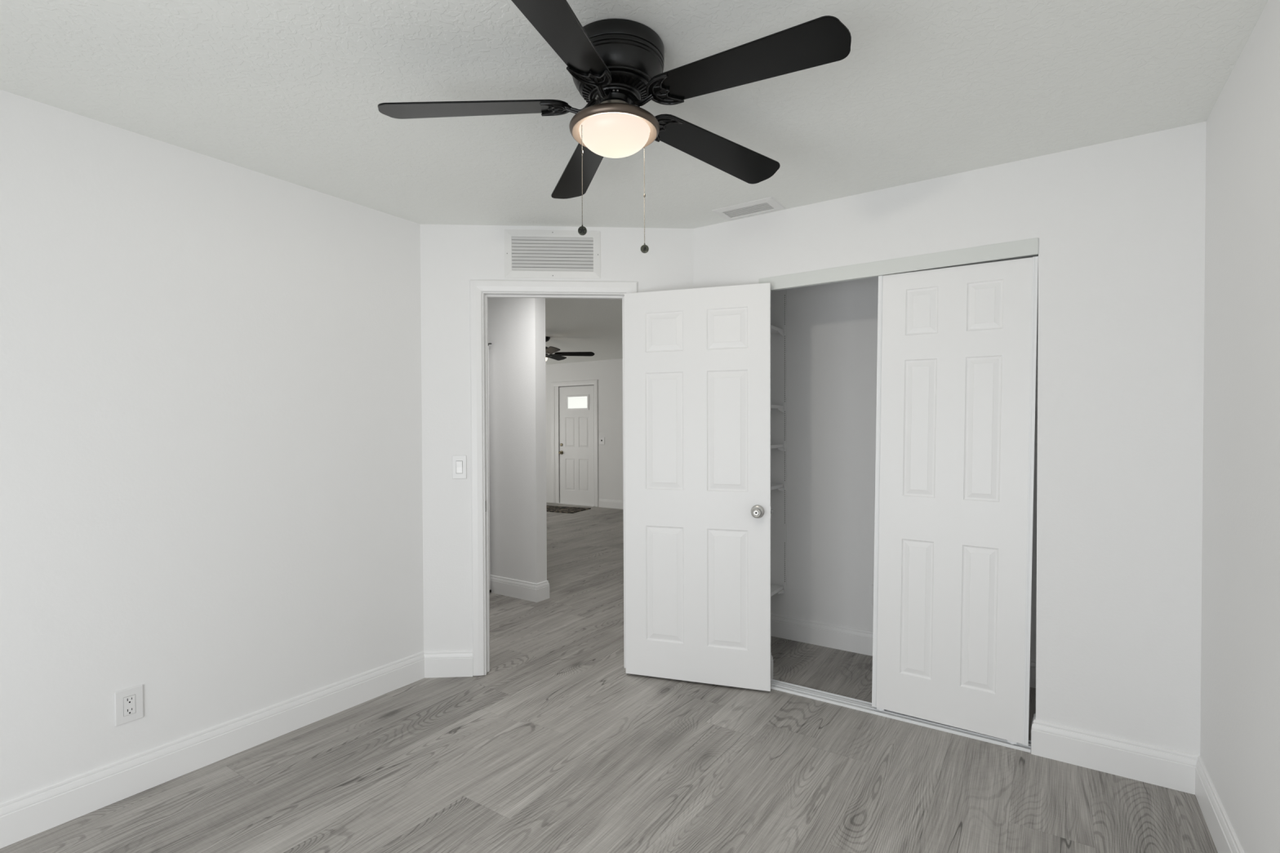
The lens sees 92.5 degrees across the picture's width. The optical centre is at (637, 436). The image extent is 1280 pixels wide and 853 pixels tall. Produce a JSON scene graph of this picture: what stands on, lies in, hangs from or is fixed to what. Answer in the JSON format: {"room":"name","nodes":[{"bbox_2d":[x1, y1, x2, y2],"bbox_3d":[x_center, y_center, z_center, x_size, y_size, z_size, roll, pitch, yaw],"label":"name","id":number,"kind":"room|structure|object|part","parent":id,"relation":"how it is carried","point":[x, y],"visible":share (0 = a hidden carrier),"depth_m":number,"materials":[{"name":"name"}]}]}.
{"room":"empty bedroom","nodes":[
{"label":"empty bedroom","id":0,"kind":"room"},
{"bbox_2d":[0,89,423,803],"bbox_3d":[-2.138,0.055,1.895,0.115,2.513,3.554,0,1,34],"label":"wall","id":1,"kind":"structure","parent":0,"point":[211,499],"depth_m":2.36,"materials":[{"name":"white paint"}]},
{"bbox_2d":[114,684,143,726],"bbox_3d":[-1.847,0.978,2.225,0.008,0.123,0.083,0,1,34],"label":"wall outlet","id":2,"kind":"object","parent":1,"relation":"attached to","point":[129,703],"visible":1,"depth_m":2.22,"materials":[{"name":"white plastic"}]},
{"bbox_2d":[124,694,135,716],"bbox_3d":[-1.845,0.978,2.224,0.003,0.067,0.034,0,1,34],"label":"receptacle","id":3,"kind":"object","parent":2,"relation":"attached to","point":[129,700],"depth_m":2.22,"materials":[{"name":"white plastic"}]},
{"bbox_2d":[0,651,424,848],"bbox_3d":[-2.077,1.242,1.880,0.015,0.140,3.361,0,1,34],"label":"baseboard","id":4,"kind":"structure","parent":1,"relation":"attached to","point":[26,815],"depth_m":2.36,"materials":[{"name":"white paint"}]},
{"bbox_2d":[487,297,546,583],"bbox_3d":[-3.160,-0.001,6.344,5.820,2.505,0.115,0,1,34],"label":"wall","id":5,"kind":"structure","parent":0,"point":[516,326],"depth_m":4.78,"materials":[{"name":"white paint"}]},
{"bbox_2d":[488,342,491,592],"bbox_3d":[-1.514,0.255,5.106,0.832,1.994,0.040,0,1,34],"label":"door","id":6,"kind":"structure","parent":5,"relation":"in","point":[489,343],"depth_m":4.90,"materials":[{"name":"white paint"}]},
{"bbox_2d":[489,574,549,602],"bbox_3d":[-1.573,1.191,5.296,2.035,0.140,0.145,0,1,34],"label":"baseboard","id":7,"kind":"structure","parent":5,"relation":"attached to","point":[528,591],"depth_m":4.77,"materials":[{"name":"white paint"}]},
{"bbox_2d":[420,224,693,650],"bbox_3d":[-0.425,0.028,3.363,1.458,2.513,0.115,0,1,-4],"label":"wall","id":8,"kind":"structure","parent":0,"point":[451,255],"depth_m":3.27,"materials":[{"name":"white paint"}]},
{"bbox_2d":[423,649,472,678],"bbox_3d":[-1.014,1.218,3.278,0.260,0.140,0.015,0,1,-4],"label":"baseboard","id":9,"kind":"structure","parent":8,"relation":"attached to","point":[455,663],"depth_m":3.27,"materials":[{"name":"white paint"}]},
{"bbox_2d":[452,455,466,479],"bbox_3d":[-0.953,0.165,3.269,0.076,0.126,0.011,0,1,-4],"label":"light switch","id":10,"kind":"object","parent":8,"relation":"attached to","point":[459,463],"visible":1,"depth_m":3.27,"materials":[{"name":"white plastic"}]},
{"bbox_2d":[504,229,600,278],"bbox_3d":[-0.456,-0.978,3.285,0.511,0.255,0.010,0,1,-4],"label":"air vent","id":11,"kind":"object","parent":8,"relation":"in","point":[546,254],"visible":1,"depth_m":3.28,"materials":[{"name":"white metal"}]},
{"bbox_2d":[469,279,637,675],"bbox_3d":[-0.448,0.224,3.365,0.895,2.121,0.147,0,1,-4],"label":"door frame","id":12,"kind":"structure","parent":8,"relation":"attached to","point":[480,291],"depth_m":3.28,"materials":[{"name":"white paint"}]},
{"bbox_2d":[624,283,773,691],"bbox_3d":[0.302,0.257,3.173,0.784,2.032,0.157,0,1,18],"label":"door","id":13,"kind":"structure","parent":8,"relation":"in","point":[699,511],"depth_m":3.15,"materials":[{"name":"white paint"}]},
{"bbox_3d":[0.590,0.377,3.032,0.067,0.067,0.061,0,1,18],"label":"knob","id":14,"kind":"part","parent":13,"relation":"part of","materials":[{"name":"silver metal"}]},
{"bbox_2d":[545,358,622,506],"bbox_3d":[0.098,-0.061,9.813,7.350,2.505,0.100,0,1,34],"label":"wall","id":15,"kind":"structure","parent":0,"point":[608,374],"depth_m":10.18,"materials":[{"name":"white paint"}]},
{"bbox_2d":[551,379,598,506],"bbox_3d":[-1.097,0.117,10.551,1.035,2.136,0.024,0,1,34],"label":"door frame","id":16,"kind":"structure","parent":15,"relation":"attached to","point":[554,385],"depth_m":10.75,"materials":[{"name":"white paint"}]},
{"bbox_2d":[558,385,594,506],"bbox_3d":[-1.060,0.158,10.534,0.764,2.030,0.101,0,1,34],"label":"door","id":17,"kind":"structure","parent":15,"relation":"in","point":[576,403],"depth_m":10.54,"materials":[{"name":"white paint"}]},
{"bbox_2d":[599,437,604,444],"bbox_3d":[-0.602,0.078,10.219,0.114,0.116,0.012,0,1,34],"label":"light switch","id":18,"kind":"object","parent":15,"relation":"attached to","point":[602,440],"visible":1,"depth_m":10.21,"materials":[{"name":"white plastic"}]},
{"bbox_2d":[599,498,622,509],"bbox_3d":[1.215,1.129,9.012,4.490,0.140,0.015,0,1,34],"label":"baseboard","id":19,"kind":"structure","parent":15,"relation":"attached to","point":[612,504],"depth_m":10.12,"materials":[{"name":"white paint"}]},
{"bbox_2d":[545,297,622,364],"bbox_3d":[-1.663,-1.282,7.275,7.450,0.120,6.245,0,1,34],"label":"ceiling","id":20,"kind":"structure","parent":0,"point":[594,326],"depth_m":6.88,"materials":[{"name":"white paint"}]},
{"bbox_2d":[545,336,595,360],"bbox_3d":[-1.199,-1.079,7.621,1.136,0.298,1.181,0,1,34],"label":"ceiling fan","id":21,"kind":"object","parent":20,"relation":"hanging from","point":[558,356],"visible":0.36,"depth_m":7.59,"materials":[{"name":"black wood"}]},
{"bbox_3d":[-1.024,-1.016,7.248,0.125,0.041,0.500,-1,1,-21],"label":"blade","id":22,"kind":"part","parent":21,"relation":"part of","materials":[{"name":"black wood"}]},
{"bbox_3d":[-1.057,-1.026,7.951,0.125,0.041,0.500,0,1,15],"label":"blade","id":23,"kind":"part","parent":21,"relation":"part of","materials":[{"name":"black"}]},
{"bbox_3d":[-0.785,-1.022,7.612,0.500,0.041,0.125,0,1,-3],"label":"blade","id":24,"kind":"part","parent":21,"relation":"part of","materials":[{"name":"black wood"}]},
{"bbox_2d":[0,502,1217,852],"bbox_3d":[-1.659,1.312,5.265,9.729,0.100,9.645,0,1,34],"label":"floor","id":25,"kind":"structure","parent":0,"point":[557,748],"depth_m":2.34,"materials":[{"name":"grey wood"}]},
{"bbox_2d":[546,505,591,513],"bbox_3d":[-1.326,1.187,9.991,0.973,0.012,0.594,0,1,26],"label":"door mat","id":26,"kind":"object","parent":25,"relation":"on","point":[548,508],"visible":0.6,"depth_m":9.94,"materials":[{"name":"grey fabric"}]},
{"bbox_2d":[0,0,1267,228],"bbox_3d":[-0.302,-1.164,1.631,3.444,0.120,5.200,0,1,34],"label":"ceiling","id":27,"kind":"structure","parent":0,"point":[289,91],"depth_m":1.95,"materials":[{"name":"white paint"}]},
{"bbox_2d":[377,0,851,253],"bbox_3d":[-0.024,-0.830,1.743,1.273,0.551,1.321,0,1,34],"label":"ceiling fan","id":28,"kind":"object","parent":27,"relation":"hanging from","point":[616,65],"visible":1,"depth_m":1.66,"materials":[{"name":"black wood"}]},
{"bbox_3d":[-0.471,-0.945,1.761,0.544,0.044,0.136,0,1,1],"label":"blade","id":29,"kind":"part","parent":28,"relation":"part of","materials":[{"name":"black wood"}]},
{"bbox_3d":[-0.186,-0.935,1.389,0.136,0.054,0.544,0,1,17],"label":"blade","id":30,"kind":"part","parent":28,"relation":"part of","materials":[{"name":"black wood"}]},
{"bbox_3d":[-0.204,-0.955,1.774,0.164,0.046,0.110,1,1,-1],"label":"blade arm","id":31,"kind":"part","parent":28,"relation":"part of","materials":[{"name":"black metal"}]},
{"bbox_3d":[-0.195,-0.946,2.155,0.136,0.054,0.544,0,1,-19],"label":"blade","id":32,"kind":"part","parent":28,"relation":"part of","materials":[{"name":"black wood"}]},
{"bbox_3d":[-0.156,-0.732,1.718,0.006,0.281,0.006,0,1,34],"label":"pull chain","id":33,"kind":"part","parent":28,"relation":"part of","materials":[{"name":"grey metal"}]},
{"bbox_3d":[-0.108,-0.951,1.644,0.110,0.046,0.164,0,1,17],"label":"blade arm","id":34,"kind":"part","parent":28,"relation":"part of","materials":[{"name":"black metal"}]},
{"bbox_3d":[-0.067,-0.854,1.763,0.209,0.074,0.209,0,1,34],"label":"lamp shade","id":35,"kind":"part","parent":28,"relation":"part of","materials":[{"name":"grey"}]},
{"bbox_3d":[0.020,-0.729,1.857,0.006,0.292,0.006,0,1,34],"label":"pull chain","id":36,"kind":"part","parent":28,"relation":"part of","materials":[{"name":"grey metal"}]},
{"bbox_3d":[0.041,-0.950,1.695,0.164,0.046,0.110,2,2,35],"label":"blade arm","id":37,"kind":"part","parent":28,"relation":"part of","materials":[{"name":"black metal"}]},
{"bbox_3d":[0.041,-0.952,1.851,0.164,0.046,0.110,0,0,-37],"label":"blade arm","id":38,"kind":"part","parent":28,"relation":"part of","materials":[{"name":"black metal"}]},
{"bbox_3d":[0.254,-0.937,2.012,0.544,0.054,0.136,0,0,-37],"label":"blade","id":39,"kind":"part","parent":28,"relation":"part of","materials":[{"name":"black wood"}]},
{"bbox_3d":[0.259,-0.930,1.543,0.544,0.054,0.136,2,2,35],"label":"blade","id":40,"kind":"part","parent":28,"relation":"part of","materials":[{"name":"black wood"}]},
{"bbox_2d":[711,196,786,221],"bbox_3d":[0.551,-1.122,3.036,0.319,0.009,0.188,0,1,34],"label":"ceiling vent","id":41,"kind":"object","parent":27,"relation":"in","point":[770,204],"visible":1,"depth_m":3.03,"materials":[{"name":"white metal"}]},
{"bbox_2d":[770,255,1038,659],"bbox_3d":[1.611,0.020,3.440,2.279,2.513,0.095,0,1,34],"label":"wall","id":42,"kind":"structure","parent":0,"point":[832,328],"depth_m":3.70,"materials":[{"name":"white paint"}]},
{"bbox_2d":[783,290,786,591],"bbox_3d":[0.924,0.033,3.839,0.016,1.880,0.010,0,1,34],"label":"shelf standard","id":43,"kind":"object","parent":42,"relation":"attached to","point":[784,291],"visible":1,"depth_m":3.83,"materials":[{"name":"white paint"}]},
{"bbox_2d":[770,324,783,336],"bbox_3d":[0.735,-0.644,3.761,0.226,0.046,0.306,0,1,34],"label":"closet shelf","id":44,"kind":"object","parent":43,"relation":"attached to","point":[773,329],"visible":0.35,"depth_m":3.77,"materials":[{"name":"white paint"}]},
{"bbox_2d":[770,483,783,491],"bbox_3d":[0.738,0.325,3.775,0.226,0.046,0.306,0,1,34],"label":"closet shelf","id":45,"kind":"object","parent":43,"relation":"attached to","point":[773,486],"visible":0.35,"depth_m":3.78,"materials":[{"name":"white paint"}]},
{"bbox_2d":[770,444,783,451],"bbox_3d":[0.737,0.076,3.772,0.226,0.046,0.306,0,1,34],"label":"closet shelf","id":46,"kind":"object","parent":43,"relation":"attached to","point":[779,446],"visible":0.35,"depth_m":3.78,"materials":[{"name":"white paint"}]},
{"bbox_2d":[770,404,783,413],"bbox_3d":[0.737,-0.168,3.768,0.226,0.046,0.306,0,1,34],"label":"closet shelf","id":47,"kind":"object","parent":43,"relation":"attached to","point":[779,407],"visible":0.35,"depth_m":3.77,"materials":[{"name":"white paint"}]},
{"bbox_2d":[770,584,784,596],"bbox_3d":[0.740,0.966,3.784,0.226,0.046,0.306,0,1,34],"label":"closet shelf","id":48,"kind":"object","parent":43,"relation":"attached to","point":[775,588],"visible":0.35,"depth_m":3.80,"materials":[{"name":"white paint"}]},
{"bbox_2d":[871,584,873,604],"bbox_3d":[1.389,0.921,3.542,0.072,0.117,0.008,0,1,34],"label":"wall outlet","id":49,"kind":"object","parent":42,"relation":"attached to","point":[872,584],"visible":0.12,"depth_m":3.56,"materials":[{"name":"white plastic"}]},
{"bbox_2d":[770,613,1035,688],"bbox_3d":[1.591,1.207,3.407,2.064,0.140,0.015,0,1,34],"label":"baseboard","id":50,"kind":"structure","parent":42,"relation":"attached to","point":[815,633],"depth_m":3.70,"materials":[{"name":"white paint"}]},
{"bbox_2d":[693,121,1206,755],"bbox_3d":[1.209,0.030,2.809,2.242,2.513,0.110,0,1,34],"label":"wall","id":51,"kind":"structure","parent":0,"point":[1118,225],"depth_m":2.35,"materials":[{"name":"white paint"}]},
{"bbox_2d":[770,653,773,679],"bbox_3d":[0.548,1.212,3.335,0.384,0.140,0.039,0,1,34],"label":"jamb","id":52,"kind":"object","parent":51,"relation":"attached to","point":[771,657],"visible":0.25,"depth_m":3.23,"materials":[{"name":"white paint"}]},
{"bbox_2d":[758,237,1038,752],"bbox_3d":[1.139,0.243,2.840,1.193,2.088,0.090,0,1,34],"label":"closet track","id":53,"kind":"object","parent":51,"relation":"attached to","point":[1026,247],"visible":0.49,"depth_m":2.76,"materials":[{"name":"white metal"}]},
{"bbox_2d":[871,256,1038,746],"bbox_3d":[1.358,0.274,2.668,0.614,2.009,0.032,1,1,34],"label":"door","id":54,"kind":"structure","parent":53,"relation":"attached to","point":[957,353],"depth_m":2.64,"materials":[{"name":"white paint"}]},
{"bbox_2d":[1200,0,1279,852],"bbox_3d":[1.089,0.060,0.714,0.100,2.513,5.200,0,1,34],"label":"wall","id":55,"kind":"structure","parent":0,"point":[1240,727],"depth_m":1.73,"materials":[{"name":"white paint"}]},
{"bbox_2d":[1031,713,1244,852],"bbox_3d":[0.647,1.250,0.617,0.512,0.140,4.308,0,1,34],"label":"baseboard","id":56,"kind":"structure","parent":55,"relation":"attached to","point":[1175,770],"depth_m":2.29,"materials":[{"name":"white paint"}]}
]}

